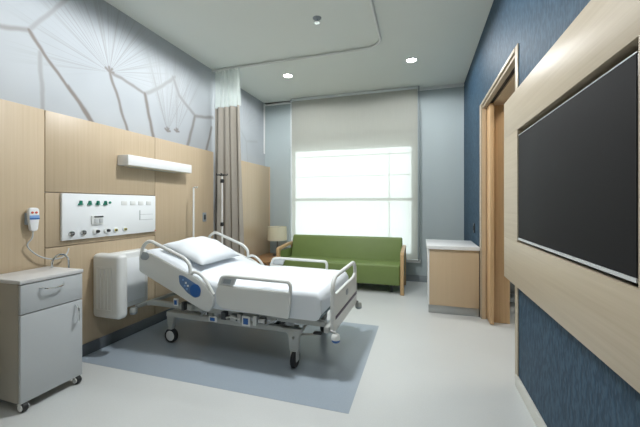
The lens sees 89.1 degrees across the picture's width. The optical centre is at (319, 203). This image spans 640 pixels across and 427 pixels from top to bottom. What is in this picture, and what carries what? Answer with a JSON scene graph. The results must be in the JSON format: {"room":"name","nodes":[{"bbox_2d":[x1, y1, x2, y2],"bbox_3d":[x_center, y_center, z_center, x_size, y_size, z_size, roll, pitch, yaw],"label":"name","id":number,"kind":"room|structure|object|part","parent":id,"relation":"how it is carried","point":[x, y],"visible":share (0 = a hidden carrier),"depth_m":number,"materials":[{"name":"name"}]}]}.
{"room":"hospital room","nodes":[
{"label":"hospital room","id":0,"kind":"room"},
{"bbox_2d":[0,0,264,238],"bbox_3d":[-2.017,-0.295,2.643,0.100,2.990,7.250,0,0,17],"label":"wall","id":1,"kind":"structure","parent":0,"point":[89,60],"depth_m":2.90,"materials":[{"name":"paint"}]},
{"bbox_2d":[0,99,212,344],"bbox_3d":[-2.190,0.267,1.714,0.119,1.866,5.173,0,0,17],"label":"wall paneling","id":2,"kind":"structure","parent":1,"relation":"attached to","point":[41,151],"depth_m":2.57,"materials":[{"name":"brown wood"}]},
{"bbox_2d":[24,208,69,259],"bbox_3d":[-1.919,0.212,2.300,0.048,0.373,0.273,0,0,17],"label":"handset","id":3,"kind":"object","parent":2,"relation":"hanging from","point":[31,218],"visible":0.98,"depth_m":2.19,"materials":[{"name":"grey plastic"}]},
{"bbox_3d":[-1.911,0.291,2.298,0.021,0.214,0.274,0,0,18],"label":"cord","id":4,"kind":"part","parent":3,"relation":"part of","materials":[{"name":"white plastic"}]},
{"bbox_2d":[60,193,155,240],"bbox_3d":[-1.762,0.096,2.807,0.047,0.352,0.880,0,0,17],"label":"panel","id":5,"kind":"object","parent":2,"relation":"attached to","point":[82,216],"visible":1,"depth_m":2.70,"materials":[{"name":"white plastic"}]},
{"bbox_2d":[68,231,74,236],"bbox_3d":[-1.869,0.224,2.450,0.012,0.046,0.046,0,0,17],"label":"socket","id":6,"kind":"object","parent":5,"relation":"attached to","point":[70,233],"depth_m":2.44,"materials":[{"name":"grey plastic"}]},
{"bbox_2d":[80,230,86,235],"bbox_3d":[-1.842,0.224,2.536,0.012,0.046,0.046,0,0,17],"label":"socket","id":7,"kind":"object","parent":5,"relation":"attached to","point":[82,232],"depth_m":2.53,"materials":[{"name":"grey plastic"}]},
{"bbox_2d":[93,229,99,234],"bbox_3d":[-1.807,0.224,2.627,0.026,0.046,0.046,0,0,17],"label":"socket","id":8,"kind":"object","parent":5,"relation":"attached to","point":[95,231],"depth_m":2.63,"materials":[{"name":"black plastic"}]},
{"bbox_2d":[91,215,103,224],"bbox_3d":[-1.807,0.130,2.640,0.018,0.070,0.100,0,0,17],"label":"switch plate","id":9,"kind":"object","parent":5,"relation":"attached to","point":[95,219],"depth_m":2.64,"materials":[{"name":"white plastic"}]},
{"bbox_2d":[93,248,147,319],"bbox_3d":[-1.638,0.657,2.797,0.288,0.515,0.471,0,0,17],"label":"wall unit","id":10,"kind":"object","parent":2,"relation":"attached to","point":[119,284],"visible":0.95,"depth_m":2.59,"materials":[{"name":"white plastic"}]},
{"bbox_2d":[96,266,110,311],"bbox_3d":[-1.716,0.675,2.577,0.158,0.350,0.006,0,0,17],"label":"grille","id":11,"kind":"object","parent":10,"relation":"attached to","point":[103,273],"depth_m":2.58,"materials":[{"name":"white plastic"}]},
{"bbox_3d":[-1.648,0.660,2.858,0.006,0.380,0.260,0,0,17],"label":"panel","id":12,"kind":"part","parent":10,"relation":"part of","materials":[{"name":"white plastic"}]},
{"bbox_2d":[118,155,191,173],"bbox_3d":[-1.595,-0.381,3.216,0.124,0.096,0.815,0,0,17],"label":"light","id":13,"kind":"object","parent":2,"relation":"attached to","point":[131,161],"visible":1,"depth_m":3.07,"materials":[{"name":"white plastic"}]},
{"bbox_2d":[127,165,183,172],"bbox_3d":[-1.589,-0.337,3.211,0.080,0.003,0.730,0,0,17],"label":"diffuser","id":14,"kind":"object","parent":13,"relation":"attached to","point":[148,167],"depth_m":3.16,"materials":[{"name":"white plastic"}]},
{"bbox_2d":[82,301,189,356],"bbox_3d":[-2.127,1.152,1.694,0.012,0.094,5.173,0,0,17],"label":"baseboard","id":15,"kind":"structure","parent":1,"relation":"attached to","point":[92,346],"depth_m":2.88,"materials":[{"name":"grey plastic"}]},
{"bbox_2d":[241,160,269,265],"bbox_3d":[-1.145,0.274,5.074,0.119,1.852,1.412,0,0,17],"label":"wall paneling","id":16,"kind":"structure","parent":1,"relation":"attached to","point":[255,177],"depth_m":5.28,"materials":[{"name":"brown wood"}]},
{"bbox_2d":[0,281,536,426],"bbox_3d":[0.447,1.229,1.877,5.260,0.061,7.250,0,0,17],"label":"floor","id":17,"kind":"structure","parent":0,"point":[423,368],"depth_m":2.25,"materials":[{"name":"plastic"}]},
{"bbox_2d":[0,254,82,411],"bbox_3d":[-1.787,0.774,2.105,0.368,0.851,0.444,0,0,17],"label":"locker","id":18,"kind":"object","parent":17,"relation":"on","point":[41,308],"visible":1,"depth_m":1.95,"materials":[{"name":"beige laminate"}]},
{"bbox_3d":[-1.664,0.551,2.025,0.020,0.168,0.354,0,0,17],"label":"drawer","id":19,"kind":"part","parent":18,"relation":"part of","materials":[{"name":"grey laminate"}]},
{"bbox_3d":[-1.664,0.893,2.025,0.020,0.505,0.354,0,0,17],"label":"door","id":20,"kind":"part","parent":18,"relation":"part of","materials":[{"name":"grey laminate"}]},
{"bbox_3d":[-1.643,0.508,2.008,0.036,0.026,0.145,0,0,17],"label":"handle","id":21,"kind":"part","parent":18,"relation":"part of","materials":[{"name":"silver metal"}]},
{"bbox_3d":[-1.601,0.728,2.144,0.037,0.134,0.013,0,0,17],"label":"handle","id":22,"kind":"part","parent":18,"relation":"part of","materials":[{"name":"silver metal"}]},
{"bbox_2d":[216,173,227,243],"bbox_3d":[-1.188,0.414,3.969,0.446,1.572,0.399,0,0,17],"label":"stand","id":23,"kind":"object","parent":17,"relation":"on","point":[220,174],"visible":0.29,"depth_m":3.94,"materials":[{"name":"white metal"}]},
{"bbox_2d":[129,186,361,367],"bbox_3d":[-0.634,0.503,2.903,1.884,1.394,1.016,0,0,18],"label":"hospital bed","id":24,"kind":"object","parent":17,"relation":"on","point":[265,305],"visible":0.7,"depth_m":2.52,"materials":[{"name":"white plastic"}]},
{"bbox_3d":[-1.165,0.619,2.622,0.733,0.426,0.032,0,0,18],"label":"head rail","id":25,"kind":"part","parent":24,"relation":"part of","materials":[{"name":"plastic"}]},
{"bbox_3d":[-1.155,0.987,2.777,0.344,0.157,0.044,0,0,18],"label":"leg","id":26,"kind":"part","parent":24,"relation":"part of","materials":[{"name":"paint"}]},
{"bbox_3d":[-1.027,0.649,2.557,0.206,0.166,0.004,0,0,18],"label":"control panel","id":27,"kind":"part","parent":24,"relation":"part of","materials":[{"name":"blue plastic"}]},
{"bbox_3d":[-1.392,0.345,3.578,0.019,1.060,0.018,0,0,18],"label":"infusion rod","id":28,"kind":"part","parent":24,"relation":"part of","materials":[{"name":"white plastic"}]},
{"bbox_3d":[-0.722,0.933,2.585,1.220,0.043,0.036,0,0,18],"label":"chassis rail","id":29,"kind":"part","parent":24,"relation":"part of","materials":[{"name":"metal"}]},
{"bbox_3d":[-0.714,0.855,2.577,1.600,0.040,0.040,0,0,18],"label":"frame","id":30,"kind":"part","parent":24,"relation":"part of","materials":[{"name":"paint"}]},
{"bbox_3d":[-0.559,0.885,2.459,0.070,0.075,0.012,0,0,18],"label":"control plate","id":31,"kind":"part","parent":24,"relation":"part of","materials":[{"name":"white plastic"}]},
{"bbox_2d":[146,248,347,320],"bbox_3d":[-0.638,0.600,2.905,1.633,0.437,0.818,0,0,18],"label":"sheet","id":32,"kind":"object","parent":24,"relation":"on","point":[310,299],"visible":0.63,"depth_m":2.68,"materials":[{"name":"white fabric"}]},
{"bbox_2d":[164,236,239,265],"bbox_3d":[-1.079,0.413,3.004,0.423,0.207,0.570,0,0,18],"label":"pillow","id":33,"kind":"object","parent":32,"relation":"on","point":[201,250],"visible":0.96,"depth_m":2.85,"materials":[{"name":"white fabric"}]},
{"bbox_3d":[-0.889,0.619,3.447,0.733,0.426,0.032,0,0,18],"label":"head rail","id":34,"kind":"part","parent":24,"relation":"part of","materials":[{"name":"plastic"}]},
{"bbox_3d":[-0.498,0.713,2.399,0.620,0.200,0.032,0,0,18],"label":"foot rail","id":35,"kind":"part","parent":24,"relation":"part of","materials":[{"name":"plastic"}]},
{"bbox_3d":[-0.205,0.996,2.396,0.178,0.168,0.044,0,0,18],"label":"leg","id":36,"kind":"part","parent":24,"relation":"part of","materials":[{"name":"paint"}]},
{"bbox_3d":[-0.223,0.713,3.225,0.620,0.200,0.032,0,0,18],"label":"foot rail","id":37,"kind":"part","parent":24,"relation":"part of","materials":[{"name":"plastic"}]},
{"bbox_3d":[0.204,0.764,2.624,0.028,0.282,0.760,0,0,18],"label":"footboard","id":38,"kind":"part","parent":24,"relation":"part of","materials":[{"name":"plastic"}]},
{"bbox_2d":[252,253,275,265],"bbox_3d":[-0.828,1.020,5.137,0.410,0.360,0.800,0,0,17],"label":"side table","id":39,"kind":"object","parent":17,"relation":"on","point":[266,258],"visible":0.2,"depth_m":5.01,"materials":[{"name":"brown wood"}]},
{"bbox_2d":[268,226,286,255],"bbox_3d":[-0.700,0.605,5.328,0.316,0.470,0.316,0,0,17],"label":"table lamp","id":40,"kind":"object","parent":39,"relation":"on","point":[275,233],"visible":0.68,"depth_m":5.20,"materials":[{"name":"beige fabric"}]},
{"bbox_3d":[-0.700,0.480,5.328,0.316,0.222,0.316,0,0,17],"label":"lamp shade","id":41,"kind":"part","parent":40,"relation":"part of","materials":[{"name":"beige fabric"}]},
{"bbox_2d":[276,234,405,295],"bbox_3d":[0.316,0.848,4.803,1.823,0.705,0.620,0,0,17],"label":"sofa","id":42,"kind":"object","parent":17,"relation":"on","point":[378,260],"visible":0.83,"depth_m":4.81,"materials":[{"name":"green fabric"}]},
{"bbox_3d":[-0.531,0.903,5.066,0.048,0.595,0.620,0,0,17],"label":"arm frame","id":43,"kind":"part","parent":42,"relation":"part of","materials":[{"name":"brown wood"}]},
{"bbox_3d":[-0.531,0.865,5.066,0.024,0.330,0.489,0,0,17],"label":"panel","id":44,"kind":"part","parent":42,"relation":"part of","materials":[{"name":"green fabric"}]},
{"bbox_3d":[0.316,0.952,4.803,1.723,0.267,0.560,0,0,17],"label":"seat","id":45,"kind":"part","parent":42,"relation":"part of","materials":[{"name":"green fabric"}]},
{"bbox_3d":[0.382,0.680,5.016,1.723,0.370,0.172,0,0,17],"label":"backrest","id":46,"kind":"part","parent":42,"relation":"part of","materials":[{"name":"green fabric"}]},
{"bbox_3d":[1.163,0.903,4.539,0.048,0.595,0.620,0,0,17],"label":"arm frame","id":47,"kind":"part","parent":42,"relation":"part of","materials":[{"name":"brown wood"}]},
{"bbox_2d":[426,239,479,316],"bbox_3d":[1.525,0.827,3.808,0.533,0.746,0.642,0,0,17],"label":"base cabinet","id":48,"kind":"object","parent":17,"relation":"on","point":[452,265],"visible":1,"depth_m":3.53,"materials":[{"name":"brown wood"}]},
{"bbox_3d":[1.294,0.805,3.891,0.018,0.616,0.620,0,0,17],"label":"panel","id":49,"kind":"part","parent":48,"relation":"part of","materials":[{"name":"white laminate"}]},
{"bbox_2d":[426,239,479,250],"bbox_3d":[1.525,0.475,3.808,0.533,0.042,0.642,0,0,17],"label":"countertop","id":50,"kind":"structure","parent":48,"relation":"on","point":[466,245],"depth_m":3.57,"materials":[{"name":"white laminate"}]},
{"bbox_2d":[510,282,514,301],"bbox_3d":[2.342,0.650,3.922,0.239,1.100,0.264,0,0,17],"label":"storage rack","id":51,"kind":"object","parent":17,"relation":"on","point":[512,286],"visible":0.02,"depth_m":4.02,"materials":[{"name":"grey metal"}]},
{"bbox_2d":[510,294,514,301],"bbox_3d":[2.342,1.135,3.922,0.235,0.030,0.260,0,0,17],"label":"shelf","id":52,"kind":"object","parent":51,"relation":"attached to","point":[512,296],"depth_m":3.87,"materials":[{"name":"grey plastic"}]},
{"bbox_2d":[104,0,493,102],"bbox_3d":[0.447,-1.830,1.877,5.260,0.080,7.250,0,0,17],"label":"ceiling","id":53,"kind":"structure","parent":0,"point":[444,36],"depth_m":3.54,"materials":[{"name":"paint"}]},
{"bbox_2d":[283,73,292,77],"bbox_3d":[-0.447,-1.786,4.527,0.150,0.008,0.150,0,0,17],"label":"recessed light","id":54,"kind":"object","parent":53,"relation":"in","point":[287,75],"visible":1,"depth_m":4.52,"materials":[{"name":"white plastic"}]},
{"bbox_2d":[212,0,380,71],"bbox_3d":[-1.134,-1.774,1.478,2.273,0.029,5.310,0,0,17],"label":"track","id":55,"kind":"object","parent":53,"relation":"attached to","point":[370,1],"visible":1,"depth_m":3.84,"materials":[{"name":"plastic"}]},
{"bbox_2d":[214,68,244,255],"bbox_3d":[-1.185,-0.309,4.256,0.480,2.899,0.082,0,0,17],"label":"privacy curtain","id":56,"kind":"object","parent":55,"relation":"hanging from","point":[227,82],"visible":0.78,"depth_m":4.26,"materials":[{"name":"beige fabric"}]},
{"bbox_2d":[313,16,320,23],"bbox_3d":[-0.029,-1.765,3.127,0.084,0.050,0.084,0,0,17],"label":"sprinkler","id":57,"kind":"object","parent":53,"relation":"attached to","point":[316,18],"visible":1,"depth_m":3.12,"materials":[{"name":"grey plastic"}]},
{"bbox_2d":[405,57,417,62],"bbox_3d":[1.137,-1.786,4.040,0.150,0.008,0.150,0,0,17],"label":"recessed light","id":58,"kind":"object","parent":53,"relation":"in","point":[409,60],"visible":1,"depth_m":4.05,"materials":[{"name":"white plastic"}]},
{"bbox_2d":[265,87,463,275],"bbox_3d":[1.511,-0.295,5.133,5.160,2.990,0.200,0,0,17],"label":"wall","id":59,"kind":"structure","parent":0,"point":[441,111],"depth_m":4.98,"materials":[{"name":"grey paint"}]},
{"bbox_2d":[291,86,418,260],"bbox_3d":[0.508,-0.463,5.244,2.098,2.645,0.062,0,0,17],"label":"roller blind","id":60,"kind":"object","parent":59,"relation":"attached to","point":[355,156],"visible":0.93,"depth_m":5.20,"materials":[{"name":"fabric"}]},
{"bbox_3d":[0.507,-1.765,5.245,2.055,0.040,0.062,0,0,17],"label":"head rail","id":61,"kind":"part","parent":60,"relation":"part of","materials":[{"name":"white metal"}]},
{"bbox_2d":[264,83,463,153],"bbox_3d":[0.570,-1.340,5.289,3.270,0.900,0.060,0,0,17],"label":"trim","id":62,"kind":"structure","parent":59,"relation":"attached to","point":[459,84],"depth_m":4.98,"materials":[{"name":"grey paint"}]},
{"bbox_2d":[406,259,420,262],"bbox_3d":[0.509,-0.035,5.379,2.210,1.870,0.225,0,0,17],"label":"windowsill","id":63,"kind":"structure","parent":59,"relation":"in","point":[409,261],"depth_m":4.97,"materials":[{"name":"paint"}]},
{"bbox_2d":[406,274,426,281],"bbox_3d":[0.648,1.150,5.288,3.100,0.100,0.016,0,0,17],"label":"baseboard","id":64,"kind":"structure","parent":59,"relation":"attached to","point":[416,278],"depth_m":5.02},
{"bbox_2d":[464,0,639,426],"bbox_3d":[1.224,-0.295,1.478,0.240,2.990,6.950,0,0,17],"label":"wall","id":65,"kind":"structure","parent":0,"point":[566,382],"depth_m":1.75,"materials":[{"name":"blue paint"}]},
{"bbox_2d":[480,43,518,375],"bbox_3d":[1.616,0.075,2.762,0.251,2.250,1.415,0,0,17],"label":"door frame","id":66,"kind":"structure","parent":65,"relation":"in","point":[494,286],"depth_m":3.27,"materials":[{"name":"brown wood"}]},
{"bbox_3d":[1.699,0.075,3.434,0.012,2.250,0.083,0,0,17],"label":"architrave","id":67,"kind":"part","parent":66,"relation":"part of","materials":[{"name":"brown wood"}]},
{"bbox_3d":[1.732,0.096,3.317,0.034,2.184,0.234,0,0,17],"label":"sliding door","id":68,"kind":"part","parent":66,"relation":"part of","materials":[{"name":"brown wood"}]},
{"bbox_3d":[1.499,-1.036,2.788,0.012,0.028,1.270,0,0,17],"label":"architrave","id":69,"kind":"part","parent":66,"relation":"part of","materials":[{"name":"brown wood"}]},
{"bbox_3d":[1.303,0.075,2.151,0.008,2.250,0.062,0,0,17],"label":"architrave","id":70,"kind":"part","parent":66,"relation":"part of","materials":[{"name":"brown wood"}]},
{"bbox_2d":[515,374,546,426],"bbox_3d":[0.700,1.163,0.222,0.016,0.075,4.040,0,0,17],"label":"baseboard","id":71,"kind":"structure","parent":65,"relation":"attached to","point":[534,413],"depth_m":1.86,"materials":[{"name":"white plastic"}]},
{"bbox_2d":[504,0,639,392],"bbox_3d":[0.981,-0.097,1.205,0.059,1.193,2.183,0,0,17],"label":"surround","id":72,"kind":"object","parent":65,"relation":"attached to","point":[600,309],"visible":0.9,"depth_m":1.18,"materials":[{"name":"brown wood"}]},
{"bbox_2d":[518,51,638,282],"bbox_3d":[1.040,-0.099,1.399,0.051,0.626,1.120,0,0,17],"label":"television","id":73,"kind":"object","parent":72,"relation":"attached to","point":[579,163],"visible":1,"depth_m":1.11,"materials":[{"name":"black glass"}]}
]}

